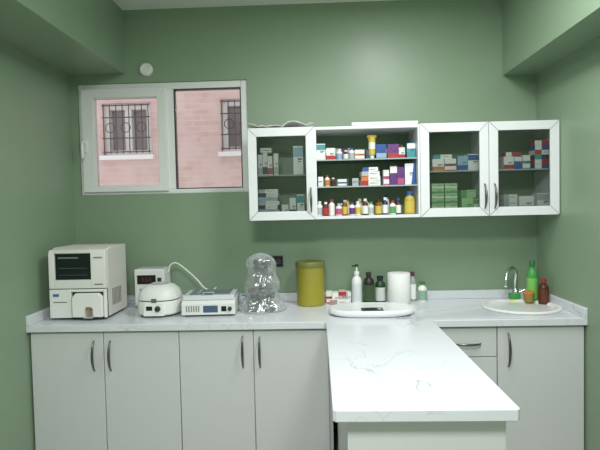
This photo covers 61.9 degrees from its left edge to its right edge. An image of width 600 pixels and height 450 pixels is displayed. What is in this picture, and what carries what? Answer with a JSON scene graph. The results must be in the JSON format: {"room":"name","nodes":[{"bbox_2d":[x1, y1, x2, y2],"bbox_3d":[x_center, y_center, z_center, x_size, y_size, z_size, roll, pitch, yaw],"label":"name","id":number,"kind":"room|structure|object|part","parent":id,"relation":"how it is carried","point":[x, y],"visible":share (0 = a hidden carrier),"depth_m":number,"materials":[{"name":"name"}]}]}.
{"room":"veterinary clinic","nodes":[
{"label":"veterinary clinic","id":0,"kind":"room"},
{"bbox_2d":[0,40,75,449],"bbox_3d":[-1.668,0.085,1.238,0.150,2.835,4.300,-1,2,2],"label":"wall","id":1,"kind":"structure","parent":0,"point":[37,198],"depth_m":2.80,"materials":[{"name":"green paint"}]},
{"bbox_2d":[0,0,124,75],"bbox_3d":[-1.433,-1.127,1.182,0.374,0.420,4.300,-1,2,2],"label":"ceiling beam","id":2,"kind":"structure","parent":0,"point":[73,37],"depth_m":2.76,"materials":[{"name":"green paint"}]},
{"bbox_2d":[113,0,389,9],"bbox_3d":[-0.091,-1.415,1.139,3.370,0.100,4.630,-1,2,2],"label":"ceiling","id":3,"kind":"structure","parent":0,"point":[123,4],"depth_m":3.24,"materials":[{"name":"white paint"}]},
{"bbox_2d":[70,0,536,429],"bbox_3d":[0.019,-0.035,3.417,3.370,2.835,0.180,-1,2,2],"label":"wall","id":4,"kind":"structure","parent":0,"point":[422,61],"depth_m":3.30,"materials":[{"name":"green paint"}]},
{"bbox_2d":[139,63,152,75],"bbox_3d":[-1.021,-1.031,3.313,0.086,0.086,0.022,-1,2,2],"label":"cap","id":5,"kind":"object","parent":4,"relation":"attached to","point":[146,69],"visible":1,"depth_m":3.31,"materials":[{"name":"white plastic"}]},
{"bbox_2d":[80,87,241,192],"bbox_3d":[-0.928,-0.572,3.334,1.062,0.687,0.130,-1,2,2],"label":"window","id":6,"kind":"structure","parent":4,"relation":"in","point":[84,142],"depth_m":3.34,"materials":[{"name":"white plastic"}]},
{"bbox_3d":[-1.171,-0.568,3.372,0.573,0.687,0.072,-1,2,2],"label":"opening sash","id":7,"kind":"part","parent":6,"relation":"part of","materials":[{"name":"white plastic"}]},
{"bbox_3d":[-0.886,-0.575,3.376,0.982,0.651,0.016,-1,2,2],"label":"panes","id":8,"kind":"part","parent":6,"relation":"part of","materials":[{"name":"clear glass"}]},
{"bbox_2d":[78,80,248,195],"bbox_3d":[-0.913,-0.582,3.382,1.142,0.742,0.063,-1,2,2],"label":"frame","id":9,"kind":"object","parent":4,"relation":"attached to","point":[242,84],"visible":0.76,"depth_m":3.34,"materials":[{"name":"white plastic"}]},
{"bbox_2d":[173,87,242,188],"bbox_3d":[-0.613,-0.581,3.368,0.452,0.667,0.040,-1,2,2],"label":"gasket","id":10,"kind":"object","parent":4,"relation":"attached to","point":[232,88],"visible":0.79,"depth_m":3.35,"materials":[{"name":"grey plastic"}]},
{"bbox_2d":[265,256,282,266],"bbox_3d":[-0.172,0.242,3.336,0.117,0.072,0.016,-1,2,2],"label":"socket","id":11,"kind":"object","parent":4,"relation":"attached to","point":[278,260],"visible":0.94,"depth_m":3.33,"materials":[{"name":"grey plastic"}]},
{"bbox_2d":[247,120,559,220],"bbox_3d":[0.613,-0.327,3.113,1.843,0.555,0.357,-1,2,2],"label":"upper cabinet","id":12,"kind":"object","parent":4,"relation":"attached to","point":[484,135],"visible":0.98,"depth_m":2.99,"materials":[{"name":"white laminate"},{"name":"clear glass"}]},
{"bbox_2d":[248,121,312,127],"bbox_3d":[-0.114,-0.612,3.109,0.396,0.036,0.222,-1,2,2],"label":"crumpled paper","id":13,"kind":"object","parent":12,"relation":"on","point":[289,123],"visible":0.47,"depth_m":3.04,"materials":[{"name":"white paper"}]},
{"bbox_2d":[258,146,303,174],"bbox_3d":[-0.120,-0.398,3.132,0.282,0.174,0.111,-1,2,2],"label":"medicine boxes","id":14,"kind":"object","parent":12,"relation":"in","point":[267,165],"visible":0.92,"depth_m":3.10,"materials":[{"name":"white cardboard"}]},
{"bbox_2d":[258,189,304,211],"bbox_3d":[-0.119,-0.139,3.142,0.295,0.170,0.115,-1,2,2],"label":"medicine boxes","id":15,"kind":"object","parent":12,"relation":"in","point":[268,201],"visible":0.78,"depth_m":3.09,"materials":[{"name":"white cardboard"}]},
{"bbox_3d":[-0.110,-0.307,3.010,0.400,0.555,0.019,-1,2,2],"label":"door frame","id":16,"kind":"part","parent":12,"relation":"part of","materials":[{"name":"white wood"}]},
{"bbox_3d":[0.066,-0.149,2.980,0.014,0.151,0.040,-1,2,2],"label":"door handle","id":17,"kind":"part","parent":12,"relation":"part of","materials":[{"name":"grey metal"}]},
{"bbox_2d":[317,191,414,215],"bbox_3d":[0.403,-0.133,3.101,0.599,0.140,0.134,-1,2,2],"label":"bottles","id":18,"kind":"object","parent":12,"relation":"in","point":[365,208],"visible":0.98,"depth_m":3.05,"materials":[{"name":"white"}]},
{"bbox_2d":[316,135,415,159],"bbox_3d":[0.401,-0.480,3.141,0.610,0.146,0.199,-1,2,2],"label":"medicine boxes","id":19,"kind":"object","parent":12,"relation":"on","point":[378,150],"visible":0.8,"depth_m":3.06,"materials":[{"name":"white"}]},
{"bbox_2d":[317,163,414,186],"bbox_3d":[0.402,-0.307,3.096,0.617,0.130,0.099,-1,2,2],"label":"medicine boxes","id":20,"kind":"object","parent":12,"relation":"in","point":[405,175],"visible":0.91,"depth_m":3.06,"materials":[{"name":"white cardboard"}]},
{"bbox_2d":[350,121,417,125],"bbox_3d":[0.525,-0.623,3.166,0.408,0.036,0.168,-1,2,2],"label":"carton","id":21,"kind":"object","parent":12,"relation":"on","point":[385,122],"visible":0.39,"depth_m":3.08,"materials":[{"name":"white cardboard"}]},
{"bbox_2d":[429,154,478,170],"bbox_3d":[0.953,-0.383,3.090,0.286,0.101,0.084,-1,2,2],"label":"medicine boxes","id":22,"kind":"object","parent":12,"relation":"in","point":[469,161],"visible":0.89,"depth_m":3.05,"materials":[{"name":"white"}]},
{"bbox_3d":[0.917,-0.328,2.973,0.400,0.555,0.019,-1,2,2],"label":"door frame","id":23,"kind":"part","parent":12,"relation":"part of","materials":[{"name":"white wood"}]},
{"bbox_2d":[430,183,478,207],"bbox_3d":[0.962,-0.167,3.097,0.313,0.182,0.102,-1,2,2],"label":"medicine boxes","id":24,"kind":"object","parent":12,"relation":"in","point":[446,193],"visible":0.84,"depth_m":3.05,"materials":[{"name":"green cardboard"}]},
{"bbox_3d":[1.093,-0.171,2.943,0.014,0.151,0.040,-1,2,2],"label":"door handle","id":25,"kind":"part","parent":12,"relation":"part of","materials":[{"name":"grey metal"}]},
{"bbox_3d":[1.151,-0.172,2.941,0.014,0.151,0.040,-1,2,2],"label":"door handle","id":26,"kind":"part","parent":12,"relation":"part of","materials":[{"name":"grey metal"}]},
{"bbox_2d":[499,140,548,168],"bbox_3d":[1.383,-0.426,3.067,0.286,0.170,0.093,-1,2,2],"label":"medicine boxes","id":27,"kind":"object","parent":12,"relation":"in","point":[538,157],"visible":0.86,"depth_m":3.04,"materials":[{"name":"white"}]},
{"bbox_2d":[499,193,548,206],"bbox_3d":[1.384,-0.139,3.079,0.284,0.110,0.091,-1,2,2],"label":"medicine boxes","id":28,"kind":"object","parent":12,"relation":"in","point":[537,199],"visible":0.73,"depth_m":3.04,"materials":[{"name":"white cardboard"}]},
{"bbox_3d":[1.324,-0.336,2.958,0.407,0.555,0.019,-1,2,2],"label":"door frame","id":29,"kind":"part","parent":12,"relation":"part of","materials":[{"name":"white wood"}]},
{"bbox_2d":[333,430,337,449],"bbox_3d":[-0.027,1.518,1.250,3.370,0.100,4.630,-1,2,2],"label":"floor","id":30,"kind":"structure","parent":0,"point":[335,432],"depth_m":3.23,"materials":[{"name":"tile"}]},
{"bbox_2d":[31,325,583,449],"bbox_3d":[0.026,0.978,3.035,3.062,0.840,0.619,-1,2,2],"label":"base cabinet","id":31,"kind":"object","parent":30,"relation":"on","point":[203,389],"visible":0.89,"depth_m":2.78,"materials":[{"name":"laminate"}]},
{"bbox_3d":[-1.298,0.964,2.820,0.411,0.723,0.019,-1,2,2],"label":"door","id":32,"kind":"part","parent":31,"relation":"part of","materials":[{"name":"laminate"}]},
{"bbox_3d":[-0.878,0.955,2.805,0.422,0.723,0.019,-1,2,2],"label":"door","id":33,"kind":"part","parent":31,"relation":"part of","materials":[{"name":"laminate"}]},
{"bbox_3d":[-0.458,0.947,2.790,0.411,0.723,0.019,-1,2,2],"label":"door","id":34,"kind":"part","parent":31,"relation":"part of","materials":[{"name":"laminate"}]},
{"bbox_3d":[-0.044,0.938,2.775,0.410,0.723,0.019,-1,2,2],"label":"door","id":35,"kind":"part","parent":31,"relation":"part of","materials":[{"name":"laminate"}]},
{"bbox_2d":[25,289,587,422],"bbox_3d":[-0.004,0.533,2.448,3.070,0.095,1.800,-1,2,2],"label":"countertop","id":36,"kind":"structure","parent":31,"relation":"on","point":[402,368],"depth_m":2.30,"materials":[{"name":"white stone"}]},
{"bbox_2d":[48,243,126,318],"bbox_3d":[-1.278,0.336,3.027,0.335,0.419,0.338,-1,2,2],"label":"hematology analyzer","id":37,"kind":"object","parent":36,"relation":"on","point":[87,281],"visible":1,"depth_m":2.89,"materials":[{"name":"white plastic"},{"name":"dark grey plastic"}]},
{"bbox_2d":[72,293,103,317],"bbox_3d":[-1.222,0.462,2.884,0.177,0.138,0.031,-1,2,2],"label":"hood","id":38,"kind":"object","parent":37,"relation":"attached to","point":[86,305],"depth_m":2.87,"materials":[{"name":"white plastic"}]},
{"bbox_2d":[134,266,170,305],"bbox_3d":[-0.962,0.403,3.267,0.193,0.253,0.141,-1,2,2],"label":"meter","id":39,"kind":"object","parent":36,"relation":"on","point":[145,275],"visible":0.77,"depth_m":3.20,"materials":[{"name":"white plastic"}]},
{"bbox_2d":[168,262,216,288],"bbox_3d":[-0.697,0.333,3.239,0.340,0.185,0.027,-1,2,14],"label":"power cable","id":40,"kind":"object","parent":39,"relation":"attached to","point":[173,262],"visible":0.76,"depth_m":3.25,"materials":[{"name":"white plastic"}]},
{"bbox_2d":[138,282,182,316],"bbox_3d":[-0.846,0.441,3.018,0.250,0.190,0.273,-1,2,2],"label":"centrifuge","id":41,"kind":"object","parent":36,"relation":"on","point":[156,298],"visible":0.99,"depth_m":2.92,"materials":[{"name":"white plastic"},{"name":"dark grey plastic"}]},
{"bbox_2d":[181,289,239,315],"bbox_3d":[-0.537,0.457,3.040,0.323,0.143,0.276,-1,2,2],"label":"lab device","id":42,"kind":"object","parent":36,"relation":"on","point":[204,301],"visible":1,"depth_m":2.92,"materials":[{"name":"white plastic"}]},
{"bbox_2d":[241,294,252,303],"bbox_3d":[-0.347,0.488,3.289,0.070,0.054,0.061,-1,2,-2],"label":"carton","id":43,"kind":"object","parent":36,"relation":"on","point":[248,299],"visible":0.86,"depth_m":3.26,"materials":[{"name":"blue"}]},
{"bbox_2d":[238,253,285,313],"bbox_3d":[-0.240,0.346,3.063,0.309,0.349,0.265,-1,2,2],"label":"microscope","id":44,"kind":"object","parent":36,"relation":"on","point":[262,292],"visible":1,"depth_m":3.03,"materials":[{"name":"clear plastic"}]},
{"bbox_2d":[253,264,274,300],"bbox_3d":[-0.267,0.388,3.313,0.211,0.251,0.023,-1,2,-2],"label":"power cable","id":45,"kind":"object","parent":36,"relation":"on","point":[274,264],"visible":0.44,"depth_m":3.31,"materials":[{"name":"grey plastic"}]},
{"bbox_2d":[295,259,324,306],"bbox_3d":[0.068,0.363,3.210,0.192,0.291,0.192,-1,2,2],"label":"metal canister","id":46,"kind":"object","parent":36,"relation":"on","point":[310,272],"visible":1,"depth_m":3.13,"materials":[{"name":"yellow metal"}]},
{"bbox_2d":[326,289,350,304],"bbox_3d":[0.251,0.466,3.238,0.160,0.078,0.120,-1,2,2],"label":"cartons","id":47,"kind":"object","parent":36,"relation":"on","point":[331,296],"visible":0.98,"depth_m":3.23,"materials":[{"name":"white cardboard"}]},
{"bbox_2d":[352,264,361,302],"bbox_3d":[0.366,0.377,3.220,0.067,0.250,0.067,-1,2,2],"label":"soap pump bottle","id":48,"kind":"object","parent":36,"relation":"on","point":[356,280],"visible":0.98,"depth_m":3.20,"materials":[{"name":"white plastic"}]},
{"bbox_2d":[363,272,373,301],"bbox_3d":[0.441,0.402,3.208,0.071,0.200,0.071,-1,2,2],"label":"bottle","id":49,"kind":"object","parent":36,"relation":"on","point":[368,283],"visible":0.88,"depth_m":3.18,"materials":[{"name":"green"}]},
{"bbox_2d":[329,302,414,317],"bbox_3d":[0.415,0.492,2.913,0.494,0.042,0.277,-1,2,2],"label":"digital scale","id":50,"kind":"object","parent":36,"relation":"on","point":[360,309],"visible":1,"depth_m":2.83,"materials":[{"name":"white plastic"},{"name":"dark grey plastic"}]},
{"bbox_2d":[375,275,385,301],"bbox_3d":[0.517,0.413,3.226,0.067,0.172,0.067,-1,2,2],"label":"bottle","id":51,"kind":"object","parent":36,"relation":"on","point":[379,285],"visible":0.96,"depth_m":3.20,"materials":[{"name":"green"}]},
{"bbox_2d":[387,271,410,303],"bbox_3d":[0.630,0.401,3.187,0.144,0.192,0.144,-1,2,2],"label":"paper towel roll","id":52,"kind":"object","parent":36,"relation":"on","point":[398,282],"visible":0.88,"depth_m":3.13,"materials":[{"name":"white paper"}]},
{"bbox_2d":[410,272,415,301],"bbox_3d":[0.731,0.399,3.248,0.049,0.190,0.049,-1,2,2],"label":"bottle","id":53,"kind":"object","parent":36,"relation":"on","point":[412,279],"visible":0.83,"depth_m":3.23,"materials":[{"name":"grey plastic"}]},
{"bbox_2d":[418,281,426,301],"bbox_3d":[0.790,0.428,3.227,0.057,0.130,0.057,-1,2,2],"label":"bottle","id":54,"kind":"object","parent":36,"relation":"on","point":[422,290],"visible":1,"depth_m":3.21,"materials":[{"name":"white"}]},
{"bbox_2d":[504,266,524,292],"bbox_3d":[1.341,0.371,3.182,0.222,0.224,0.076,-3,3,-36],"label":"faucet","id":55,"kind":"object","parent":36,"relation":"on","point":[515,289],"visible":0.89,"depth_m":3.19,"materials":[{"name":"silver metal"}]},
{"bbox_2d":[481,299,562,314],"bbox_3d":[1.322,0.554,2.993,0.450,0.153,0.418,-1,2,2],"label":"washbasin","id":56,"kind":"object","parent":36,"relation":"in","point":[519,306],"visible":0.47,"depth_m":2.97,"materials":[{"name":"white ceramic"}]},
{"bbox_2d":[508,292,520,300],"bbox_3d":[1.365,0.457,3.183,0.065,0.049,0.040,-1,2,2],"label":"sponge","id":57,"kind":"object","parent":56,"relation":"on","point":[512,296],"visible":0.98,"depth_m":3.16,"materials":[{"name":"green plastic"}]},
{"bbox_2d":[523,290,534,302],"bbox_3d":[1.413,0.443,3.091,0.066,0.068,0.066,-1,2,2],"label":"jar","id":58,"kind":"object","parent":56,"relation":"on","point":[528,296],"visible":1,"depth_m":3.07,"materials":[{"name":"brown plastic"}]},
{"bbox_2d":[538,278,548,304],"bbox_3d":[1.494,0.406,3.066,0.061,0.154,0.061,-1,2,2],"label":"syrup bottle","id":59,"kind":"object","parent":56,"relation":"on","point":[543,289],"visible":0.99,"depth_m":3.04,"materials":[{"name":"brown"}]},
{"bbox_2d":[526,260,537,301],"bbox_3d":[1.458,0.352,3.141,0.067,0.260,0.067,-1,2,2],"label":"dish soap bottle","id":60,"kind":"object","parent":36,"relation":"on","point":[532,275],"visible":0.81,"depth_m":3.12,"materials":[{"name":"green plastic"}]},
{"bbox_3d":[0.902,0.638,2.730,0.332,0.161,0.019,-1,2,2],"label":"drawer","id":61,"kind":"part","parent":31,"relation":"part of","materials":[{"name":"laminate"}]},
{"bbox_3d":[0.910,1.001,2.744,0.332,0.558,0.019,-1,2,2],"label":"door","id":62,"kind":"part","parent":31,"relation":"part of","materials":[{"name":"laminate"}]},
{"bbox_3d":[1.310,0.910,2.727,0.460,0.723,0.019,-1,2,2],"label":"door","id":63,"kind":"part","parent":31,"relation":"part of","materials":[{"name":"laminate"}]},
{"bbox_2d":[338,421,505,449],"bbox_3d":[0.427,1.003,2.167,0.496,0.838,1.158,-1,2,2],"label":"base cabinet","id":64,"kind":"object","parent":30,"relation":"on","point":[351,435],"visible":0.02,"depth_m":1.57,"materials":[{"name":"laminate"}]},
{"bbox_2d":[502,0,599,74],"bbox_3d":[1.341,-1.141,1.084,0.215,0.505,4.300,-1,2,2],"label":"ceiling beam","id":65,"kind":"structure","parent":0,"point":[537,34],"depth_m":2.73,"materials":[{"name":"green paint"}]},
{"bbox_2d":[536,37,599,449],"bbox_3d":[1.549,0.019,1.122,0.150,2.835,4.300,-1,2,2],"label":"wall","id":66,"kind":"structure","parent":0,"point":[568,90],"depth_m":2.74,"materials":[{"name":"green paint"}]},
{"label":"outside","id":67,"kind":"structure","parent":0,"visible":0},
{"bbox_2d":[97,90,241,187],"bbox_3d":[-0.950,-1.193,5.939,11.000,7.000,0.360,-1,2,2],"label":"neighbouring building","id":68,"kind":"structure","parent":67,"point":[208,122],"depth_m":5.85,"materials":[{"name":"pink brick"}]}
]}

